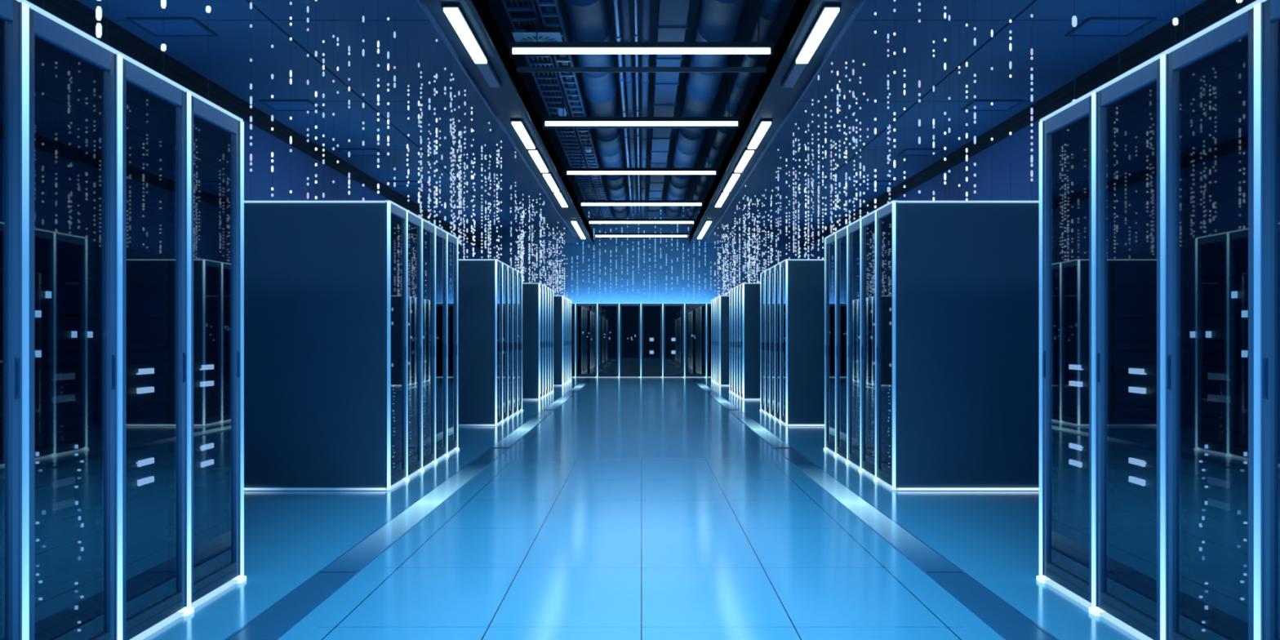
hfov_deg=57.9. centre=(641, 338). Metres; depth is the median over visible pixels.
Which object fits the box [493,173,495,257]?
strand
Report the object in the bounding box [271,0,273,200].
strand
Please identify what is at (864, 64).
strand
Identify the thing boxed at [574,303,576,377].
light
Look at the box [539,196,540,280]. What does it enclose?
strand
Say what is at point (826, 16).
diffuser
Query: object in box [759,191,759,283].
strand
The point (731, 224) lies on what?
strand
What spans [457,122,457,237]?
strand
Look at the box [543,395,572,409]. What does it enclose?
light
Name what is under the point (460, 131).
strand
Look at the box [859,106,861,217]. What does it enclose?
strand
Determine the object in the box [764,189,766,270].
strand
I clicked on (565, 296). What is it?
rack
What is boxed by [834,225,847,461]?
rack
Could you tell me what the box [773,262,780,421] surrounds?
rack
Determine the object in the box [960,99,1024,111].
ceiling panel
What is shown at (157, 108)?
rack
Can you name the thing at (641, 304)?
light
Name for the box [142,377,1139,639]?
floor
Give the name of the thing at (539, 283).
light
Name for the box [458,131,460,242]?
strand
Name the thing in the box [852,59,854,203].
strand
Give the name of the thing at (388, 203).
light
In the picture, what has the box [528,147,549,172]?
strip light
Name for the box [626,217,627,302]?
strand
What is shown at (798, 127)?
strand
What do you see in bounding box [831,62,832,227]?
strand
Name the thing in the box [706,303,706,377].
light
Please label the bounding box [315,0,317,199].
strand
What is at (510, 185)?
strand
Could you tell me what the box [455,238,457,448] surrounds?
light
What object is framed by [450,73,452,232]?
strand
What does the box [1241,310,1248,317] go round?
indicator light
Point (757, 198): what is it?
strand
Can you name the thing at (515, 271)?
rack
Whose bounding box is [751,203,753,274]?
strand
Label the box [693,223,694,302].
strand
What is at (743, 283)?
light
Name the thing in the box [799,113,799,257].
strand
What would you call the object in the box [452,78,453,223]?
strand
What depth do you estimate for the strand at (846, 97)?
14.26 m
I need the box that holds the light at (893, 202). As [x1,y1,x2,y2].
[892,201,895,489]
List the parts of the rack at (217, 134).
equipment panel, rail, rail, handle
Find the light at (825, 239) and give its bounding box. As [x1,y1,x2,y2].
[824,238,826,448]
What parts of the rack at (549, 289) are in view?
door glass, door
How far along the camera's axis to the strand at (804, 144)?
15.75 m
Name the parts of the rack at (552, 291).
door glass, door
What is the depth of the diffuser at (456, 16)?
11.14 m
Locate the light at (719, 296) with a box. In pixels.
[719,296,720,385]
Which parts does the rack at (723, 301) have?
door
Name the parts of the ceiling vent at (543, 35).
plate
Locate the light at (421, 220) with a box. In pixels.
[419,218,422,469]
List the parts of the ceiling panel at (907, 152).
panel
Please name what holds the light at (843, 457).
attached to the rack at (841, 234)
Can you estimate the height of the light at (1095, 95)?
2.190 m
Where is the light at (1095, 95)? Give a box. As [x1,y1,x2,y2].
[1091,92,1099,608]
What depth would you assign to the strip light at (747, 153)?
19.00 m
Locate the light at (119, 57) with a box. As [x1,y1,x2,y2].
[116,53,122,639]
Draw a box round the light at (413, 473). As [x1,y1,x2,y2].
[408,470,420,478]
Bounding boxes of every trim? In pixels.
[27,0,483,248]
[224,377,593,639]
[416,0,579,244]
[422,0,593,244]
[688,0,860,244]
[689,377,1058,639]
[702,0,866,244]
[800,0,1254,248]
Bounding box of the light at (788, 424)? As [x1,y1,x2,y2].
[788,424,824,426]
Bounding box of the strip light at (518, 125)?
[510,119,536,148]
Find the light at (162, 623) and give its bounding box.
[129,612,183,639]
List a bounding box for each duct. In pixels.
[563,0,629,218]
[647,0,689,217]
[663,0,746,218]
[683,0,783,226]
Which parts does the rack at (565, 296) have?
door glass, door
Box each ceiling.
[76,0,577,243]
[486,0,796,200]
[705,0,1205,243]
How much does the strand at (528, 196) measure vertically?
1.915 m
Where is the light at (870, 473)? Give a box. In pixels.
[862,470,875,478]
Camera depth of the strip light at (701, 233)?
32.62 m
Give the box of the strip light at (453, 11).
[441,3,502,87]
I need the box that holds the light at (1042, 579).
[1036,575,1050,582]
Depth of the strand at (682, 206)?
35.13 m
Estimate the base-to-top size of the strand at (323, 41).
1.915 m
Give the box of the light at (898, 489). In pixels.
[897,488,1039,490]
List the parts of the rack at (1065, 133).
handle, rail, rail, equipment panel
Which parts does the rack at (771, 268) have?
door, rail, door glass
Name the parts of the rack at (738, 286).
door, door glass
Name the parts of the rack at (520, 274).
door glass, door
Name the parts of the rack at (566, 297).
door glass, door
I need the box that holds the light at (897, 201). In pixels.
[897,200,1039,202]
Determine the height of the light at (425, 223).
0.012 m
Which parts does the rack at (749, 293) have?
door glass, door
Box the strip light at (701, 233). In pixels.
[697,229,706,239]
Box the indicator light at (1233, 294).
[1231,291,1237,297]
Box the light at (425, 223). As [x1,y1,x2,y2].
[422,217,435,226]
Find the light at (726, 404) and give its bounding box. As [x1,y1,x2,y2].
[711,395,738,409]
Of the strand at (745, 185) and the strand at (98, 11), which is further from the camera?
the strand at (745, 185)
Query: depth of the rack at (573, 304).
34.45 m
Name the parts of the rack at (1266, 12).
handle, rail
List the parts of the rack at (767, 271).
door, rail, door glass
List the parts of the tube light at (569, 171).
suspension rod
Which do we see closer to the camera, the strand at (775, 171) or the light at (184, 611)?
the light at (184, 611)
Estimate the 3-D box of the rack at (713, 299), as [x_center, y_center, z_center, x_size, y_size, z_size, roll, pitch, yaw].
[2.509,0.054,31.235,1.222,2.212,0.648,0,0,0]
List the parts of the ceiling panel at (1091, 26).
panel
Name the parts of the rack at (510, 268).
door glass, door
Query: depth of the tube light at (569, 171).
20.70 m
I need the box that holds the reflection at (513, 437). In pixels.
[491,416,546,448]
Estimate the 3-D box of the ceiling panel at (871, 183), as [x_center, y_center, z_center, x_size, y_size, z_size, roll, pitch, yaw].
[4.450,-2.960,22.100,0.620,0.020,0.620,0,0,0]
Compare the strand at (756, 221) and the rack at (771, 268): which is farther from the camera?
the strand at (756, 221)
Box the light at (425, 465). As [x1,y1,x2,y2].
[422,462,434,469]
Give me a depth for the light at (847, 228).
10.73 m
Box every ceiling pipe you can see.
[613,0,633,218]
[621,0,637,218]
[633,0,640,218]
[640,0,650,218]
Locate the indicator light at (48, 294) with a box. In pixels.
[45,291,51,297]
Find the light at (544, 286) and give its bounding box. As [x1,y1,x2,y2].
[544,286,546,395]
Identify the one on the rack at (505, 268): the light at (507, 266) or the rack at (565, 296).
the light at (507, 266)
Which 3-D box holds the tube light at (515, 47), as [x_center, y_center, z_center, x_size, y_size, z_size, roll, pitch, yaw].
[0.000,-3.565,11.960,2.720,1.250,0.100,0,0,0]
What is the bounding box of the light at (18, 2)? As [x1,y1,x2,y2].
[16,0,27,4]
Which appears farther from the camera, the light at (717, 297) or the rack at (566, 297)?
the rack at (566, 297)
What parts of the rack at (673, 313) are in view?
rail, rail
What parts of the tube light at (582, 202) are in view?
suspension rod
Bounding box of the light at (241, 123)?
[236,120,244,577]
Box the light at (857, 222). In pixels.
[847,217,860,226]
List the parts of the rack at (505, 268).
door glass, rail, rail, door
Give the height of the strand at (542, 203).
1.915 m
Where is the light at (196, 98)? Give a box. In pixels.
[190,90,243,121]
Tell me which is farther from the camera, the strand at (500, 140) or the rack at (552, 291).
the rack at (552, 291)
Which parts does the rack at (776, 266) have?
door, rail, rail, door glass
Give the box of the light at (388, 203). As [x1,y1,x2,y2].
[386,201,391,489]
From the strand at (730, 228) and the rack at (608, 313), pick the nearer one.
the strand at (730, 228)
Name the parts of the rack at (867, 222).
handle, door, rail, rail, equipment panel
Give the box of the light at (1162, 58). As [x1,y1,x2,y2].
[1160,53,1165,639]
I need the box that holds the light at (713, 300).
[712,299,713,381]
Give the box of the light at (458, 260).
[457,259,493,260]
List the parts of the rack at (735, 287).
door, door glass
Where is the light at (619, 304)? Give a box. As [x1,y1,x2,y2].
[618,303,619,377]
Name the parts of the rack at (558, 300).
door, door glass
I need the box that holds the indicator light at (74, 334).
[71,331,77,337]
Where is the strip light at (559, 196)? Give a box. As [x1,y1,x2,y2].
[553,191,568,207]
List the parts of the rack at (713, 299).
door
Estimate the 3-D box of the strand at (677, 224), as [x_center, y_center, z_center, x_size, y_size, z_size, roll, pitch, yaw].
[1.100,-2.627,35.233,0.030,3.115,0.026,0,0,0]
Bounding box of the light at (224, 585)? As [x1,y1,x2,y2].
[191,579,237,608]
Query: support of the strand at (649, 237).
hanging from the ceiling at (748, 19)
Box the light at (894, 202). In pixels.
[875,200,897,210]
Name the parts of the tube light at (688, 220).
suspension rod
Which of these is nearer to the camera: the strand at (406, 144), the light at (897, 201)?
the light at (897, 201)
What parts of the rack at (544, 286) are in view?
door glass, door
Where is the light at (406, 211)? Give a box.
[404,210,408,478]
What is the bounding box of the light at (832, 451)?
[826,448,835,454]
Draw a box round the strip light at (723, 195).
[714,191,729,207]
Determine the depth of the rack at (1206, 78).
4.04 m
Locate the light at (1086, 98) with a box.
[1040,90,1092,121]
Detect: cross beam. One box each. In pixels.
[516,66,766,72]
[542,124,740,128]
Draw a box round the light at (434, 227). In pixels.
[433,226,435,461]
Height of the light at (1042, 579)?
0.020 m
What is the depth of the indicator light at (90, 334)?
4.12 m
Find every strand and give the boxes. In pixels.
[95,0,102,38]
[106,0,107,44]
[160,0,166,75]
[205,0,210,100]
[249,0,252,200]
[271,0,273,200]
[289,1,292,193]
[306,6,308,199]
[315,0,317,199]
[322,40,324,197]
[332,12,334,200]
[337,37,338,163]
[348,45,350,195]
[362,15,364,200]
[377,0,379,200]
[386,4,389,199]
[393,15,395,203]
[406,144,408,186]
[407,84,408,210]
[417,62,419,203]
[417,86,419,216]
[419,104,421,210]
[420,71,422,217]
[421,83,422,216]
[427,137,429,217]
[428,81,430,217]
[428,124,430,222]
[433,65,435,224]
[435,39,437,216]
[439,117,440,226]
[444,67,445,220]
[449,79,451,228]
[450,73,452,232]
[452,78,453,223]
[453,94,455,235]
[453,121,454,234]
[457,90,459,244]
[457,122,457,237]
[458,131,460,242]
[459,155,461,244]
[460,130,462,244]
[460,136,462,241]
[462,199,464,257]
[463,131,465,257]
[464,89,466,236]
[466,153,467,257]
[471,106,472,244]
[472,129,474,257]
[473,157,475,254]
[480,146,482,257]
[484,144,485,259]
[484,155,486,248]
[488,121,489,253]
[488,154,490,253]
[488,178,488,259]
[489,128,491,259]
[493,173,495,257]
[496,143,497,259]
[497,149,499,258]
[500,140,502,255]
[510,185,511,266]
[515,151,515,269]
[517,208,519,271]
[519,202,519,268]
[520,185,521,270]
[520,216,522,272]
[522,194,523,281]
[523,210,524,280]
[528,195,529,280]
[528,204,530,282]
[531,203,532,282]
[532,199,533,279]
[536,199,537,278]
[539,193,540,274]
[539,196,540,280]
[540,208,541,282]
[540,213,542,283]
[542,203,543,275]
[543,200,544,277]
[543,217,545,285]
[546,219,547,286]
[560,232,561,293]
[561,234,563,293]
[566,229,567,297]
[571,256,572,300]
[577,242,577,297]
[588,205,589,302]
[593,227,594,302]
[599,223,599,302]
[610,228,611,302]
[615,228,617,302]
[621,227,622,300]
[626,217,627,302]
[632,236,633,302]
[638,224,639,300]
[644,230,644,302]
[648,236,650,297]
[654,217,655,302]
[660,205,661,302]
[666,236,666,297]
[671,223,672,302]
[676,223,678,301]
[682,206,684,299]
[688,226,688,297]
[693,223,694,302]
[698,240,699,302]
[704,242,706,302]
[717,228,718,294]
[724,218,724,295]
[724,226,726,293]
[725,225,727,295]
[729,228,730,289]
[730,224,731,288]
[732,222,733,288]
[733,227,733,285]
[734,212,735,282]
[736,204,737,284]
[738,201,740,280]
[738,229,740,283]
[742,196,744,279]
[743,204,745,267]
[744,195,745,283]
[745,185,746,277]
[747,196,748,280]
[748,201,750,283]
[750,198,751,280]
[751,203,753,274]
[753,219,755,283]
[754,195,755,280]
[755,221,757,274]
[756,198,757,283]
[757,184,758,283]
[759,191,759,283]
[761,195,763,271]
[763,194,764,271]
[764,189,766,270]
[770,181,771,266]
[775,171,777,260]
[777,148,778,257]
[779,156,781,256]
[786,143,786,258]
[788,171,790,258]
[792,132,794,239]
[792,190,794,252]
[795,123,796,255]
[795,159,796,248]
[797,127,799,257]
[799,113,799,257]
[804,110,806,255]
[804,143,805,257]
[807,124,808,259]
[807,142,808,246]
[808,127,808,257]
[810,160,812,255]
[811,98,813,248]
[812,154,813,256]
[817,75,819,242]
[817,128,818,259]
[817,144,819,258]
[822,146,823,259]
[824,83,826,237]
[830,110,831,229]
[830,115,831,233]
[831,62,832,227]
[832,141,834,233]
[835,142,836,231]
[836,71,838,222]
[838,70,840,229]
[843,93,844,226]
[844,62,847,224]
[845,97,847,226]
[848,79,850,224]
[848,103,849,220]
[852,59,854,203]
[853,85,855,221]
[855,97,857,199]
[859,76,861,217]
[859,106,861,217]
[862,49,865,216]
[866,98,868,213]
[874,12,876,208]
[887,33,888,203]
[888,93,890,199]
[893,0,895,180]
[903,47,905,196]
[918,2,920,193]
[933,40,934,200]
[943,6,946,184]
[948,15,950,172]
[965,23,968,200]
[973,26,976,193]
[991,29,993,140]
[1008,19,1011,134]
[1030,13,1032,181]
[1071,0,1076,102]
[1172,17,1177,25]
[1183,0,1184,39]
[1235,0,1243,9]
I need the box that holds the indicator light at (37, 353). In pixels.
[35,350,41,357]
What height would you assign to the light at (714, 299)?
2.190 m
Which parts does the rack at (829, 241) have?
door, rail, rail, equipment panel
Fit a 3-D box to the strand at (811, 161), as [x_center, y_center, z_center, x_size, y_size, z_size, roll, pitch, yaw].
[2.700,-2.018,18.350,0.014,1.915,0.014,0,0,45]
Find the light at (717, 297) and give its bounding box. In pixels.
[717,297,718,383]
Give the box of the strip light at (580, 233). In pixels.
[577,229,586,239]
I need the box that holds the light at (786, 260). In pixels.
[786,259,787,425]
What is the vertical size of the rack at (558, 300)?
2.212 m
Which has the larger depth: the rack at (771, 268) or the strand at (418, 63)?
the rack at (771, 268)
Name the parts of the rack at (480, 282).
door, door glass, rail, rail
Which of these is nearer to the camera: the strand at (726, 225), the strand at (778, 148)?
the strand at (778, 148)
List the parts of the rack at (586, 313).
rail, rail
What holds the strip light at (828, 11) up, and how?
attached to the ceiling beam at (769, 100)
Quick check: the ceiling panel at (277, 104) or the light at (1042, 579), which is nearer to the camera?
the light at (1042, 579)
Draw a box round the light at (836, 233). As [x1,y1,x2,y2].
[835,232,838,454]
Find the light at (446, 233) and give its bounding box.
[444,232,447,454]
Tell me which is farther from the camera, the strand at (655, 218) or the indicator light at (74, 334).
the strand at (655, 218)
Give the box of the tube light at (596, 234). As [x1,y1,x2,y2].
[594,232,688,237]
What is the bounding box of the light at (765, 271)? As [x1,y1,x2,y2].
[764,271,765,412]
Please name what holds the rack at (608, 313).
on the floor
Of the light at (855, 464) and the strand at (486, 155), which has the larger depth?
the strand at (486, 155)
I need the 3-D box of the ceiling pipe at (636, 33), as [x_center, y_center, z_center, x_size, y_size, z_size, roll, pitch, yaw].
[-0.060,-3.580,21.450,0.074,0.074,26.900,0,0,0]
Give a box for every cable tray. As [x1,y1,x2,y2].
[502,0,604,218]
[536,0,613,226]
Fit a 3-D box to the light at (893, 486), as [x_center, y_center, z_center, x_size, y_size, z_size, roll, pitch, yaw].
[1.932,1.150,9.122,0.036,0.012,0.622,0,0,0]
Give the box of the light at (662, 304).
[662,303,662,377]
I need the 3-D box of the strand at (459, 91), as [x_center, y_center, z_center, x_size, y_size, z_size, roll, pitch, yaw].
[-2.074,-2.018,13.157,0.014,1.915,0.014,0,0,45]
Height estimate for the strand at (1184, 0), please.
1.915 m
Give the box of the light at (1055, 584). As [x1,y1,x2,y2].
[1044,579,1091,608]
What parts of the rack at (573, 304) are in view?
equipment panel, door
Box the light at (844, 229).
[835,225,847,232]
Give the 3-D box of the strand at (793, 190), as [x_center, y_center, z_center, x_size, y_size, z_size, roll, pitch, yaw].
[2.188,-2.018,16.633,0.014,1.915,0.014,0,0,45]
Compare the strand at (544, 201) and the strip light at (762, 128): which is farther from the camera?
the strand at (544, 201)
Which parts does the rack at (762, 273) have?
door, door glass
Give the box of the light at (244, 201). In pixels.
[244,200,385,202]
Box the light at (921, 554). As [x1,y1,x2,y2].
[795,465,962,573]
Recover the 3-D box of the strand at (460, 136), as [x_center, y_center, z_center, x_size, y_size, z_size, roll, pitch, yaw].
[-2.216,-2.018,14.216,0.014,1.915,0.014,0,0,45]
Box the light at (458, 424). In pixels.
[457,424,493,426]
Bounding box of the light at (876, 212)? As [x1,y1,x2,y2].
[875,210,878,478]
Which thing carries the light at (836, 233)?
on the rack at (841, 234)
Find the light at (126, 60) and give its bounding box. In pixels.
[121,53,190,92]
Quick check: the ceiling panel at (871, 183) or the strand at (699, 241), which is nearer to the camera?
the ceiling panel at (871, 183)
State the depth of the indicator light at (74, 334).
4.00 m
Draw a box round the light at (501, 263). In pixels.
[501,262,502,421]
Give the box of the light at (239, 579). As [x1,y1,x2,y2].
[232,575,246,582]
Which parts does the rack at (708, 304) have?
door, equipment panel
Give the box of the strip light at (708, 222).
[701,219,712,231]
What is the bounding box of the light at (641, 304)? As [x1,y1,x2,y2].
[640,303,641,377]
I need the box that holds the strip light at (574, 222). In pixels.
[570,219,581,231]
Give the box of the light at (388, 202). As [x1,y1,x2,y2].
[385,200,407,210]
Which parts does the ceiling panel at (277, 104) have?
panel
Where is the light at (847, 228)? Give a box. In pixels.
[846,226,848,461]
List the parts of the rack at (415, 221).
equipment panel, rail, rail, door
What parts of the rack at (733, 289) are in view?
door, door glass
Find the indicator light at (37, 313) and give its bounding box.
[35,310,41,317]
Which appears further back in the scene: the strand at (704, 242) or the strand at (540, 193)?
the strand at (704, 242)
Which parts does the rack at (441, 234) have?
equipment panel, rail, rail, door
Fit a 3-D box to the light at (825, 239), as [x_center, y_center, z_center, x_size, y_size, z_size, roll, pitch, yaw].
[1.922,0.055,12.046,0.024,2.190,0.026,0,0,0]
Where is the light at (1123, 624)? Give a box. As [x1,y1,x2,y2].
[1098,611,1152,639]
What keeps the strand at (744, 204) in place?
hanging from the ceiling at (1052, 63)
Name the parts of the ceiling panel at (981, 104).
panel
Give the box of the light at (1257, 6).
[1253,2,1261,639]
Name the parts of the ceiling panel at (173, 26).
panel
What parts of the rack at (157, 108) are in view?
equipment panel, rail, rail, handle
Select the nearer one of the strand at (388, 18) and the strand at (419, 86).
the strand at (388, 18)
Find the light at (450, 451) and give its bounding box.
[447,448,456,454]
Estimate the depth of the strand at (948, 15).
10.53 m
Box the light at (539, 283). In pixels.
[538,283,540,399]
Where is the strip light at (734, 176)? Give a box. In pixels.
[722,172,740,191]
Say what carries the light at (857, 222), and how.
on the rack at (853, 229)
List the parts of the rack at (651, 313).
rail, rail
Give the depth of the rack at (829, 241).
11.98 m
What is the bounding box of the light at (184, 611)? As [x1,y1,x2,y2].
[177,607,194,615]
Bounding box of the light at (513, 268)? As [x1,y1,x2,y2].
[512,268,513,414]
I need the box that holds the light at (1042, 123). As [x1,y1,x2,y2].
[1039,120,1045,577]
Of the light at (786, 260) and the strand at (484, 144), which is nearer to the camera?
the light at (786, 260)
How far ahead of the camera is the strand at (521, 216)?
21.70 m
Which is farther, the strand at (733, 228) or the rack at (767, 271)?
the strand at (733, 228)
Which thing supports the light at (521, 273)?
on the rack at (520, 274)
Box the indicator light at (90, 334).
[87,331,93,337]
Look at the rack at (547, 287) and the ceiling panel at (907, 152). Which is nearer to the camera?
the ceiling panel at (907, 152)
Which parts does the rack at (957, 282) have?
rail, rail, door, equipment panel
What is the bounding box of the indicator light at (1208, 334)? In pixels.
[1205,331,1211,337]
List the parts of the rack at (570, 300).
door glass, door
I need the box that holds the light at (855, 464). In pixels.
[848,462,860,469]
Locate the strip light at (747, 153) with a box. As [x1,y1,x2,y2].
[733,147,755,172]
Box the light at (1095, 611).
[1088,607,1105,615]
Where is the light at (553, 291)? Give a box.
[552,290,553,391]
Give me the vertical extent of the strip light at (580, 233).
0.058 m
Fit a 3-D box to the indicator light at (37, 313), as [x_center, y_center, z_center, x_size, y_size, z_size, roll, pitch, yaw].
[-1.966,-0.080,3.770,0.009,0.022,0.022,0,0,0]
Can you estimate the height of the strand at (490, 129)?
1.915 m
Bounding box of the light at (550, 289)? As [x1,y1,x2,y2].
[550,288,551,392]
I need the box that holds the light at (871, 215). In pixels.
[860,209,875,218]
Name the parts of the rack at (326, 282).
equipment panel, door, rail, rail, handle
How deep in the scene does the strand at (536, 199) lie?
23.33 m
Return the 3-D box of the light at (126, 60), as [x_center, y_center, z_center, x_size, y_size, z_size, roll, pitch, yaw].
[-1.932,-1.046,4.585,0.036,0.012,0.648,0,0,0]
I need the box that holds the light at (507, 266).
[506,266,508,417]
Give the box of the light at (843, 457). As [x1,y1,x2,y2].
[836,455,846,461]
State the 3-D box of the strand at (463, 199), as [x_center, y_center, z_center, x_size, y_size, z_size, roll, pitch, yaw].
[-2.650,-2.018,17.245,0.014,1.915,0.014,0,0,45]
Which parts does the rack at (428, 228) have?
equipment panel, rail, rail, door, handle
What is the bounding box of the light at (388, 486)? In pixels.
[385,479,405,490]
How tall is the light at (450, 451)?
0.012 m
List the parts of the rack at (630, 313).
rail, rail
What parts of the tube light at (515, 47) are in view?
suspension rod, suspension rod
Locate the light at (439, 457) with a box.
[435,455,445,461]
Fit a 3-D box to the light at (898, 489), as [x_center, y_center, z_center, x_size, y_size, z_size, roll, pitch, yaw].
[2.535,1.146,8.804,1.170,0.016,0.014,0,0,0]
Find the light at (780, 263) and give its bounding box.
[779,262,781,421]
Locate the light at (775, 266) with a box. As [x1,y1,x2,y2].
[774,266,775,417]
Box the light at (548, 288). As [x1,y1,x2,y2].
[546,288,548,394]
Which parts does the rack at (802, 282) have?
rail, rail, door glass, door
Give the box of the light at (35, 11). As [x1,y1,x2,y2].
[27,1,121,55]
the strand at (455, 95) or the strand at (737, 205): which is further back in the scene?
the strand at (737, 205)
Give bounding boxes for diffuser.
[443,8,486,63]
[512,48,770,53]
[545,121,737,125]
[567,171,715,174]
[581,203,701,205]
[589,221,693,223]
[595,235,687,236]
[795,8,839,63]
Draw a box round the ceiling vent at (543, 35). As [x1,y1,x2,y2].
[512,24,562,41]
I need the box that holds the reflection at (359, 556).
[320,465,486,573]
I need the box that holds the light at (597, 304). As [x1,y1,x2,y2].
[596,303,597,377]
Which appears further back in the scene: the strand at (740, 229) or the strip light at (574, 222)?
the strip light at (574, 222)
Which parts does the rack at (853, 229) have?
door, rail, rail, equipment panel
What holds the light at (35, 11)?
on the rack at (76, 78)
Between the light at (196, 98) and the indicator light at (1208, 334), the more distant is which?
the light at (196, 98)
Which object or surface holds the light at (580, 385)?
on the trim at (282, 615)
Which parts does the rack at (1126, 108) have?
handle, rail, rail, equipment panel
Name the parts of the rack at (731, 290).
door, door glass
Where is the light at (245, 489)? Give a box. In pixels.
[244,488,385,490]
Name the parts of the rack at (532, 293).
door, door glass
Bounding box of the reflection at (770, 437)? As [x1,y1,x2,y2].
[737,416,791,448]
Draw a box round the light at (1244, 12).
[1161,1,1254,54]
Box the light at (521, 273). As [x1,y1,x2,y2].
[520,273,522,409]
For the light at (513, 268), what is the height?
2.190 m
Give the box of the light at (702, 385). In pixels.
[696,382,714,391]
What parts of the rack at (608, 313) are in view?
rail, rail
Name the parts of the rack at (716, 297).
door glass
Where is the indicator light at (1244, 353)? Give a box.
[1241,350,1248,357]
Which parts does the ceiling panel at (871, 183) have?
panel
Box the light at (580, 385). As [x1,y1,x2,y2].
[568,382,586,391]
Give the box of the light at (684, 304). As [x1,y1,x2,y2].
[684,303,684,377]
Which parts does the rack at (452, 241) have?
equipment panel, rail, rail, door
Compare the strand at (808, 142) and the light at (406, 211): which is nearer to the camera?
the light at (406, 211)
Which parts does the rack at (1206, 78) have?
handle, rail, rail, equipment panel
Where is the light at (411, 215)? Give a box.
[407,209,422,218]
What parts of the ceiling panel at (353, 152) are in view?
panel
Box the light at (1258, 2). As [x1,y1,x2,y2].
[1254,0,1266,4]
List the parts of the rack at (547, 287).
door glass, door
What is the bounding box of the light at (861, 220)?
[860,218,862,469]
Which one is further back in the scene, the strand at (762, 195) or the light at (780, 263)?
the strand at (762, 195)
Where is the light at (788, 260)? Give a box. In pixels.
[788,259,824,260]
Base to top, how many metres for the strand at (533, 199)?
1.915 m
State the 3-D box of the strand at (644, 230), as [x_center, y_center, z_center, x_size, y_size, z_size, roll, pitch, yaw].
[0.085,-2.627,35.448,0.030,3.115,0.026,0,0,0]
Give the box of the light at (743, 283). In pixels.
[742,283,743,399]
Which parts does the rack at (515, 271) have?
door glass, door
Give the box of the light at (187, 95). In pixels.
[182,92,191,608]
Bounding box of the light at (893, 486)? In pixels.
[877,479,897,490]
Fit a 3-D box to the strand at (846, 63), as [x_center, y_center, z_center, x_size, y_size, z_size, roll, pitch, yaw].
[2.080,-2.018,11.752,0.013,1.915,0.013,0,0,45]
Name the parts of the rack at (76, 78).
equipment panel, rail, rail, handle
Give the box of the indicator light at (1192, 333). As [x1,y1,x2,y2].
[1190,331,1195,337]
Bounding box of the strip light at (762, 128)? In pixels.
[746,119,772,148]
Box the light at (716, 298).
[715,297,716,382]
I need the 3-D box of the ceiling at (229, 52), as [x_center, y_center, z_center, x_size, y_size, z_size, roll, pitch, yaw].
[-3.525,-3.050,16.100,3.150,0.160,40.200,0,0,0]
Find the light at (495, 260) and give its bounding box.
[495,259,497,425]
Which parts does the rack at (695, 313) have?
rail, rail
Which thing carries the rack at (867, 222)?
on the floor
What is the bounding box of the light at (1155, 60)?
[1092,53,1161,93]
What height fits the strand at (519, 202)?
1.915 m
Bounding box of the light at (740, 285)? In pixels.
[739,284,741,397]
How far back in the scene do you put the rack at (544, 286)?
22.96 m
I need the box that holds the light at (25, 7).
[22,2,29,639]
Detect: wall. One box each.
[26,0,478,259]
[478,205,804,303]
[804,0,1256,259]
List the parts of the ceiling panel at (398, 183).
panel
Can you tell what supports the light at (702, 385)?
on the trim at (1002, 617)
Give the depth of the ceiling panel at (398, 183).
22.05 m
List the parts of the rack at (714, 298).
door glass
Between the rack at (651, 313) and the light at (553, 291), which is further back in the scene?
the rack at (651, 313)
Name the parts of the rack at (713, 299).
door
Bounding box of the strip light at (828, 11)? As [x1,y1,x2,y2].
[781,3,841,87]
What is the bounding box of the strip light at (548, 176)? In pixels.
[542,172,559,191]
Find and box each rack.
[0,0,29,639]
[27,1,122,639]
[121,53,194,639]
[190,90,246,608]
[244,200,408,490]
[407,209,424,478]
[422,217,437,469]
[435,226,448,461]
[447,231,459,454]
[457,258,503,426]
[502,262,509,421]
[507,265,514,417]
[513,268,519,414]
[518,271,523,412]
[522,282,543,399]
[542,284,546,397]
[545,285,549,395]
[548,287,551,394]
[551,288,553,392]
[553,295,565,386]
[564,296,567,383]
[566,297,568,382]
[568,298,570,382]
[569,299,572,381]
[571,302,576,377]
[576,302,598,377]
[597,302,619,377]
[619,302,641,377]
[641,302,662,377]
[662,302,684,377]
[684,302,706,377]
[706,302,711,377]
[711,298,713,381]
[712,298,714,382]
[714,297,715,382]
[715,297,717,384]
[717,295,729,386]
[728,288,732,392]
[731,287,734,394]
[733,285,737,395]
[736,284,740,397]
[739,282,760,399]
[760,271,764,412]
[764,267,769,415]
[768,265,774,417]
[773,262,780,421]
[778,258,824,426]
[823,231,835,454]
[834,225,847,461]
[845,217,860,469]
[858,209,875,478]
[873,200,1039,490]
[1036,90,1092,608]
[1088,53,1161,639]
[1160,1,1254,639]
[1253,0,1279,639]
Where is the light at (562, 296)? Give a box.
[562,296,563,385]
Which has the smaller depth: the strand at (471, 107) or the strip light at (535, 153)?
the strand at (471, 107)
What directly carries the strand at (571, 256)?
hanging from the ceiling at (229, 52)
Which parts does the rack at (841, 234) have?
handle, door, rail, rail, equipment panel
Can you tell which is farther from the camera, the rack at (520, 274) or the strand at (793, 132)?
the rack at (520, 274)
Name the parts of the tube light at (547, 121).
suspension rod, suspension rod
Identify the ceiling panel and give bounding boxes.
[126,17,217,36]
[258,99,322,111]
[337,148,385,155]
[388,180,427,186]
[855,180,893,186]
[897,148,944,155]
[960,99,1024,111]
[1065,17,1156,36]
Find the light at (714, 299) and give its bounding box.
[714,298,715,382]
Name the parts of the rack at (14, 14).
equipment panel, rail, door, handle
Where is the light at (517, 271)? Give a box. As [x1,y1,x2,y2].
[516,271,518,412]

